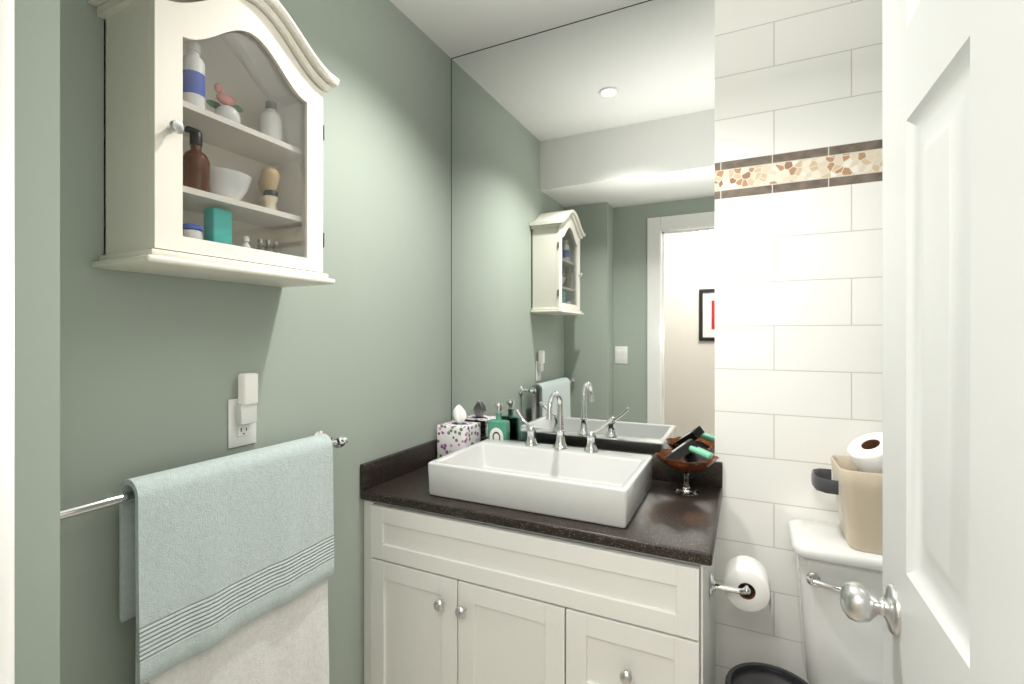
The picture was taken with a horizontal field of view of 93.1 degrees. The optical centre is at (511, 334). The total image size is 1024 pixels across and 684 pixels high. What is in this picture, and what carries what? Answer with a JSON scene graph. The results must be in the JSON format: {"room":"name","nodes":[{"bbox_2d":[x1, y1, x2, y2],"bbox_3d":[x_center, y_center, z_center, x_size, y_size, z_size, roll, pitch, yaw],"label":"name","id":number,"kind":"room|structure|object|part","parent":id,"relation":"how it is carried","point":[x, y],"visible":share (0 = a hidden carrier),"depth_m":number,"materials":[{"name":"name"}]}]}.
{"room":"bathroom","nodes":[
{"label":"bathroom","id":0,"kind":"room"},
{"bbox_2d":[15,0,59,683],"bbox_3d":[-0.776,0.086,0.640,0.300,2.520,0.165,0,0,26],"label":"wall","id":1,"kind":"structure","parent":0,"point":[37,341],"depth_m":0.63,"materials":[{"name":"green paint"}]},
{"bbox_2d":[60,0,450,683],"bbox_3d":[-0.655,0.086,1.373,0.120,2.520,1.830,0,0,26],"label":"wall","id":2,"kind":"structure","parent":0,"point":[356,354],"depth_m":1.36,"materials":[{"name":"green paint"}]},
{"bbox_2d":[60,430,347,683],"bbox_3d":[-0.655,0.702,1.094,0.122,0.858,0.738,0,0,26],"label":"towel rail","id":3,"kind":"object","parent":2,"relation":"attached to","point":[226,567],"visible":0.98,"depth_m":1.07,"materials":[{"name":"teal fabric"}]},
{"bbox_2d":[88,0,338,286],"bbox_3d":[-0.621,-0.439,1.074,0.198,0.622,0.436,0,0,26],"label":"upper cabinet","id":4,"kind":"object","parent":2,"relation":"attached to","point":[213,138],"visible":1,"depth_m":1.01,"materials":[{"name":"beige paint"}]},
{"bbox_3d":[-0.566,-0.416,1.047,0.003,0.461,0.288,0,0,26],"label":"glass","id":5,"kind":"part","parent":4,"relation":"part of","materials":[{"name":"clear glass"}]},
{"bbox_2d":[228,373,257,448],"bbox_3d":[-0.653,0.184,1.194,0.039,0.180,0.074,0,0,26],"label":"outlet","id":6,"kind":"object","parent":2,"relation":"attached to","point":[242,414],"visible":1,"depth_m":1.18,"materials":[{"name":"white paint"}]},
{"bbox_2d":[390,0,647,57],"bbox_3d":[0.434,-1.199,0.847,2.540,0.050,1.830,0,0,26],"label":"ceiling","id":7,"kind":"structure","parent":0,"point":[452,28],"depth_m":1.79,"materials":[{"name":"white paint"}]},
{"bbox_2d":[480,436,654,454],"bbox_3d":[0.806,0.086,1.617,2.540,2.520,0.120,0,0,26],"label":"wall","id":8,"kind":"structure","parent":0,"point":[585,447],"depth_m":1.79,"materials":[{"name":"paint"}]},
{"bbox_2d":[451,0,714,455],"bbox_3d":[0.208,-0.379,1.834,1.032,1.589,0.006,0,0,26],"label":"mirror","id":9,"kind":"object","parent":8,"relation":"attached to","point":[583,217],"visible":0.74,"depth_m":1.79,"materials":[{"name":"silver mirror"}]},
{"bbox_2d":[715,0,882,683],"bbox_3d":[1.243,0.086,1.334,1.267,2.520,0.008,0,0,26],"label":"wall tile","id":10,"kind":"structure","parent":8,"relation":"attached to","point":[798,241],"depth_m":1.51,"materials":[{"name":"white tile"}]},
{"bbox_3d":[0.434,1.371,0.847,2.540,0.050,1.830,0,0,26],"label":"floor","id":11,"kind":"structure","parent":0,"visible":0},
{"bbox_2d":[360,391,722,683],"bbox_3d":[0.095,0.768,1.570,1.055,1.155,0.579,0,0,26],"label":"bathroom vanity","id":12,"kind":"object","parent":11,"relation":"on","point":[529,560],"visible":1,"depth_m":1.37,"materials":[{"name":"white paint"}]},
{"bbox_2d":[360,433,722,565],"bbox_3d":[0.101,0.474,1.584,1.055,0.113,0.548,0,0,26],"label":"countertop","id":13,"kind":"structure","parent":12,"relation":"on","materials":[{"name":"laminate"}]},
{"bbox_2d":[437,405,479,458],"bbox_3d":[-0.212,0.390,1.943,0.130,0.221,0.122,0,0,26],"label":"tissue box","id":14,"kind":"object","parent":13,"relation":"on","point":[459,432],"visible":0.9,"depth_m":1.90,"materials":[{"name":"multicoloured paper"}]},
{"bbox_2d":[488,402,509,439],"bbox_3d":[-0.052,0.382,1.897,0.084,0.236,0.039,0,0,26],"label":"perfume bottle","id":15,"kind":"object","parent":13,"relation":"on","point":[498,427],"visible":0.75,"depth_m":1.88,"materials":[{"name":"green glass"}]},
{"bbox_2d":[427,438,653,528],"bbox_3d":[0.101,0.448,1.558,0.622,0.104,0.400,0,0,26],"label":"sink","id":16,"kind":"object","parent":13,"relation":"in","point":[592,487],"depth_m":1.45,"materials":[{"name":"ceramic"}]},
{"bbox_2d":[515,391,614,452],"bbox_3d":[0.150,0.293,1.659,0.371,0.205,0.146,0,0,26],"label":"faucet","id":17,"kind":"object","parent":13,"relation":"on","point":[531,445],"depth_m":1.69,"materials":[{"name":"silver metal"}]},
{"bbox_2d":[655,439,718,495],"bbox_3d":[0.556,0.413,1.547,0.193,0.175,0.193,0,0,26],"label":"dish","id":18,"kind":"object","parent":13,"relation":"on","point":[687,457],"visible":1,"depth_m":1.52,"materials":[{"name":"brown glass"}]},
{"bbox_2d":[709,555,770,612],"bbox_3d":[0.646,0.712,1.372,0.151,0.130,0.190,0,0,26],"label":"toilet paper holder","id":19,"kind":"object","parent":12,"relation":"attached to","point":[745,587],"visible":1,"depth_m":1.34,"materials":[{"name":"white paper"}]},
{"bbox_2d":[725,662,807,683],"bbox_3d":[0.694,1.145,1.288,0.234,0.402,0.234,0,0,26],"label":"trash bin","id":20,"kind":"object","parent":11,"relation":"on","point":[753,673],"visible":1,"depth_m":1.36,"materials":[{"name":"black plastic"}]},
{"bbox_2d":[788,519,882,683],"bbox_3d":[0.923,0.955,1.076,0.498,0.783,0.720,0,0,26],"label":"toilet","id":21,"kind":"object","parent":11,"relation":"on","point":[838,646],"visible":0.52,"depth_m":1.28,"materials":[{"name":"white ceramic"}]},
{"bbox_2d":[811,432,882,554],"bbox_3d":[1.058,0.414,1.276,0.463,0.295,0.190,0,0,26],"label":"basket","id":22,"kind":"object","parent":21,"relation":"on","point":[855,485],"visible":0.27,"depth_m":1.27,"materials":[{"name":"beige fabric"}]},
{"bbox_3d":[0.062,0.086,0.077,2.300,2.520,0.120,0,0,26],"label":"wall","id":23,"kind":"structure","parent":0,"visible":0},
{"bbox_2d":[0,0,14,683],"bbox_3d":[-0.086,0.283,0.148,0.910,2.126,0.152,0,0,26],"label":"door frame","id":24,"kind":"structure","parent":23,"relation":"attached to","point":[7,341],"depth_m":0.37,"materials":[{"name":"white paint"}]},
{"bbox_2d":[839,0,1023,683],"bbox_3d":[0.417,0.326,0.392,0.163,2.020,0.763,0,0,26],"label":"door","id":25,"kind":"structure","parent":23,"relation":"in","point":[948,606],"depth_m":0.50,"materials":[{"name":"white paint"}]},
{"bbox_3d":[0.554,0.386,0.675,0.163,0.066,0.066,0,0,26],"label":"knob","id":26,"kind":"part","parent":25,"relation":"part of","materials":[{"name":"silver metal"}]}
]}

